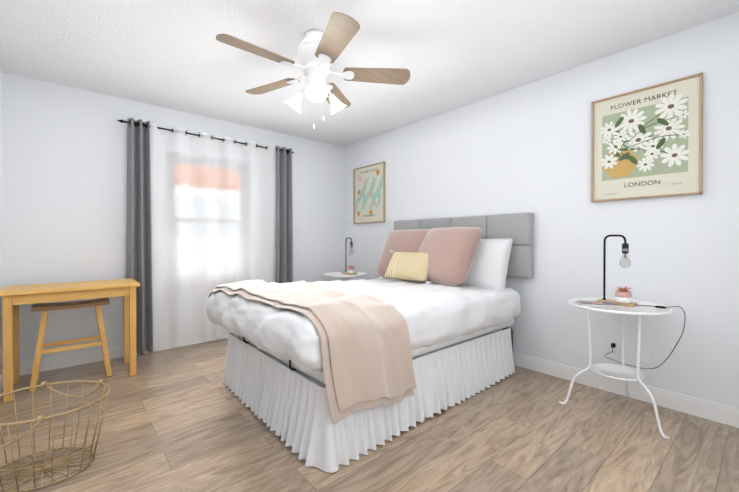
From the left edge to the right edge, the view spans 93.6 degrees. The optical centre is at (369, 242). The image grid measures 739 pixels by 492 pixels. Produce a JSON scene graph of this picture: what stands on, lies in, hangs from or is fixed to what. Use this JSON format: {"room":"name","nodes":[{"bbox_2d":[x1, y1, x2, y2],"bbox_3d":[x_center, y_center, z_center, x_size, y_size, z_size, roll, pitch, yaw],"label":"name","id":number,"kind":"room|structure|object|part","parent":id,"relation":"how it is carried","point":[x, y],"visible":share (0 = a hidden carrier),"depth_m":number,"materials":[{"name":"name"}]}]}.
{"room":"bedroom","nodes":[
{"label":"bedroom","id":0,"kind":"room"},
{"bbox_2d":[0,67,3,371],"bbox_3d":[-1.482,-0.131,0.983,0.150,2.440,4.890,0,0,-41],"label":"wall","id":1,"kind":"structure","parent":0,"point":[1,220],"depth_m":2.69,"materials":[{"name":"white paint"}]},
{"bbox_2d":[0,368,2,391],"bbox_3d":[-1.420,1.034,1.044,0.015,0.110,4.590,0,0,-41],"label":"baseboard","id":2,"kind":"structure","parent":1,"relation":"attached to","point":[1,379],"depth_m":2.56,"materials":[{"name":"white"}]},
{"bbox_2d":[2,72,343,361],"bbox_3d":[-1.691,-0.149,3.930,3.380,2.440,0.150,0,0,-41],"label":"wall","id":3,"kind":"structure","parent":0,"point":[64,183],"depth_m":3.16,"materials":[{"name":"white paint"}]},
{"bbox_2d":[19,329,227,374],"bbox_3d":[-1.637,1.016,3.875,3.380,0.110,0.015,0,0,-41],"label":"baseboard","id":4,"kind":"structure","parent":3,"relation":"attached to","point":[65,360],"depth_m":3.12,"materials":[{"name":"white wood"}]},
{"bbox_2d":[164,282,230,290],"bbox_3d":[-1.755,0.464,3.839,0.920,0.025,0.150,0,0,-41],"label":"window sill","id":5,"kind":"structure","parent":3,"relation":"attached to","point":[197,286],"depth_m":3.65,"materials":[{"name":"white"}]},
{"bbox_2d":[117,118,293,354],"bbox_3d":[-1.639,-0.059,3.785,1.820,2.220,0.139,0,0,-41],"label":"curtains","id":6,"kind":"object","parent":3,"relation":"attached to","point":[139,266],"visible":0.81,"depth_m":3.58,"materials":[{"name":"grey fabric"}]},
{"bbox_3d":[-1.645,-1.116,3.786,1.820,0.095,0.120,0,0,-41],"label":"rod","id":7,"kind":"part","parent":6,"relation":"part of","materials":[{"name":"black metal"}]},
{"bbox_2d":[167,153,248,286],"bbox_3d":[-1.772,-0.239,3.855,0.860,1.380,0.078,0,0,-41],"label":"window","id":8,"kind":"structure","parent":3,"relation":"in","point":[196,160],"depth_m":3.81,"materials":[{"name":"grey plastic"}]},
{"bbox_2d":[0,338,738,491],"bbox_3d":[-0.145,1.132,2.142,3.680,0.100,4.890,0,0,-41],"label":"floor","id":9,"kind":"structure","parent":0,"point":[180,419],"depth_m":1.89,"materials":[{"name":"laminate"}]},
{"bbox_2d":[0,379,110,491],"bbox_3d":[-1.570,0.908,1.666,0.523,0.347,0.510,0,0,-41],"label":"basket","id":10,"kind":"object","parent":9,"relation":"on","point":[40,419],"visible":0.98,"depth_m":1.68,"materials":[{"name":"gold metal"}]},
{"bbox_2d":[0,278,139,402],"bbox_3d":[-2.334,0.703,2.755,0.805,0.750,0.490,0,0,-41],"label":"desk","id":11,"kind":"object","parent":9,"relation":"on","point":[14,297],"visible":1,"depth_m":2.65,"materials":[{"name":"brown wood"}]},
{"bbox_2d":[29,297,111,391],"bbox_3d":[-2.367,0.772,2.767,0.483,0.609,0.318,0,0,-41],"label":"stool","id":12,"kind":"object","parent":9,"relation":"on","point":[44,308],"visible":0.98,"depth_m":2.72,"materials":[{"name":"brown wood"}]},
{"bbox_2d":[323,272,366,280],"bbox_3d":[-0.278,0.722,4.301,0.598,0.692,0.572,0,0,-41],"label":"side table","id":13,"kind":"object","parent":9,"relation":"on","point":[338,274],"visible":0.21,"depth_m":4.28,"materials":[{"name":"white metal"}]},
{"bbox_2d":[341,238,356,274],"bbox_3d":[-0.253,0.159,4.346,0.100,0.456,0.200,0,0,-41],"label":"lamp","id":14,"kind":"object","parent":13,"relation":"on","point":[351,248],"visible":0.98,"depth_m":4.33,"materials":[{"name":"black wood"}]},
{"bbox_2d":[347,265,353,272],"bbox_3d":[-0.229,0.316,4.280,0.103,0.105,0.104,0,0,-41],"label":"plant","id":15,"kind":"object","parent":13,"relation":"on","point":[350,268],"visible":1,"depth_m":4.24,"materials":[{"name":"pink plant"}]},
{"bbox_2d":[206,227,520,472],"bbox_3d":[0.015,0.467,2.789,2.139,1.223,1.653,0,0,-41],"label":"bed","id":16,"kind":"object","parent":9,"relation":"on","point":[328,376],"visible":1,"depth_m":2.11,"materials":[{"name":"white fabric"}]},
{"bbox_2d":[208,287,413,423],"bbox_3d":[-0.468,0.586,2.379,0.786,0.571,1.630,0,0,-41],"label":"throw","id":17,"kind":"object","parent":16,"relation":"on","point":[357,348],"depth_m":1.81,"materials":[{"name":"beige fabric"}]},
{"bbox_2d":[463,238,512,289],"bbox_3d":[0.931,0.191,3.162,0.191,0.490,0.705,23,-14,-38],"label":"pillow","id":18,"kind":"object","parent":16,"relation":"on","point":[488,271],"depth_m":2.95,"materials":[{"name":"white fabric"}]},
{"bbox_2d":[394,212,533,277],"bbox_3d":[0.835,0.406,3.522,0.072,1.334,1.618,0,0,-41],"label":"headboard","id":19,"kind":"object","parent":9,"relation":"on","point":[518,228],"visible":0.38,"depth_m":3.02,"materials":[{"name":"grey upholstery fabric"}]},
{"bbox_2d":[559,297,672,439],"bbox_3d":[1.603,0.735,2.239,0.598,0.692,0.572,0,0,-41],"label":"side table","id":20,"kind":"object","parent":9,"relation":"on","point":[622,372],"visible":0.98,"depth_m":2.17,"materials":[{"name":"white metal"}]},
{"bbox_2d":[575,300,618,307],"bbox_3d":[1.451,0.392,2.226,0.220,0.016,0.160,0,0,20],"label":"magazines","id":21,"kind":"object","parent":20,"relation":"on","point":[601,304],"visible":0.94,"depth_m":2.19,"materials":[{"name":"white paper"}]},
{"bbox_2d":[614,286,632,302],"bbox_3d":[1.632,0.326,2.234,0.108,0.110,0.110,0,0,-41],"label":"plant","id":22,"kind":"object","parent":20,"relation":"on","point":[623,295],"visible":1,"depth_m":2.20,"materials":[{"name":"pink plant"}]},
{"bbox_2d":[597,235,685,368],"bbox_3d":[1.771,0.390,2.267,0.293,0.892,0.451,0,0,-41],"label":"lamp","id":23,"kind":"object","parent":20,"relation":"on","point":[625,247],"visible":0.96,"depth_m":2.26,"materials":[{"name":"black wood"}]},
{"bbox_2d":[0,0,738,146],"bbox_3d":[-0.145,-1.408,2.126,3.680,0.100,4.890,0,0,-41],"label":"ceiling","id":24,"kind":"structure","parent":0,"point":[449,55],"depth_m":2.41,"materials":[{"name":"white paint"}]},
{"bbox_2d":[216,12,409,128],"bbox_3d":[-0.384,-1.046,2.243,1.157,0.626,1.201,0,0,-41],"label":"ceiling fan","id":25,"kind":"object","parent":24,"relation":"hanging from","point":[319,52],"visible":1,"depth_m":2.19,"materials":[{"name":"white"}]},
{"bbox_2d":[344,12,738,408],"bbox_3d":[1.193,-0.145,3.285,0.150,2.440,4.890,0,0,-41],"label":"wall","id":26,"kind":"structure","parent":0,"point":[526,148],"depth_m":2.62,"materials":[{"name":"white paint"}]},
{"bbox_2d":[353,161,384,223],"bbox_3d":[-0.009,-0.638,4.538,0.028,0.750,0.619,0,0,-41],"label":"framed picture","id":27,"kind":"object","parent":26,"relation":"attached to","point":[368,193],"visible":1,"depth_m":4.53,"materials":[{"name":"paper"}]},
{"bbox_2d":[608,339,619,356],"bbox_3d":[1.765,0.760,2.504,0.009,0.116,0.072,0,0,-41],"label":"electrical outlet plate","id":28,"kind":"object","parent":26,"relation":"attached to","point":[616,351],"depth_m":2.50,"materials":[{"name":"white plastic"}]},
{"bbox_2d":[513,352,738,427],"bbox_3d":[1.130,1.020,3.239,0.015,0.110,4.590,0,0,-41],"label":"baseboard","id":29,"kind":"structure","parent":26,"relation":"attached to","point":[714,411],"depth_m":2.38,"materials":[{"name":"white"}]},
{"bbox_2d":[640,345,651,363],"bbox_3d":[1.881,0.760,2.373,0.006,0.116,0.075,0,0,-41],"label":"electrical outlet plate","id":30,"kind":"object","parent":26,"relation":"attached to","point":[645,354],"depth_m":2.37,"materials":[{"name":"white plastic"}]},
{"bbox_2d":[591,72,702,201],"bbox_3d":[1.859,-0.678,2.367,0.028,0.745,0.600,0,0,-41],"label":"picture","id":31,"kind":"object","parent":26,"relation":"attached to","point":[646,142],"visible":1,"depth_m":2.34,"materials":[{"name":"oak wood"},{"name":"printed paper"}]},
{"label":"outside","id":32,"kind":"structure","parent":0,"visible":0},
{"bbox_2d":[174,162,239,275],"bbox_3d":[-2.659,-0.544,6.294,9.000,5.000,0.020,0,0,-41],"label":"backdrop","id":33,"kind":"structure","parent":32,"point":[232,265],"depth_m":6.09,"materials":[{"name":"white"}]}
]}

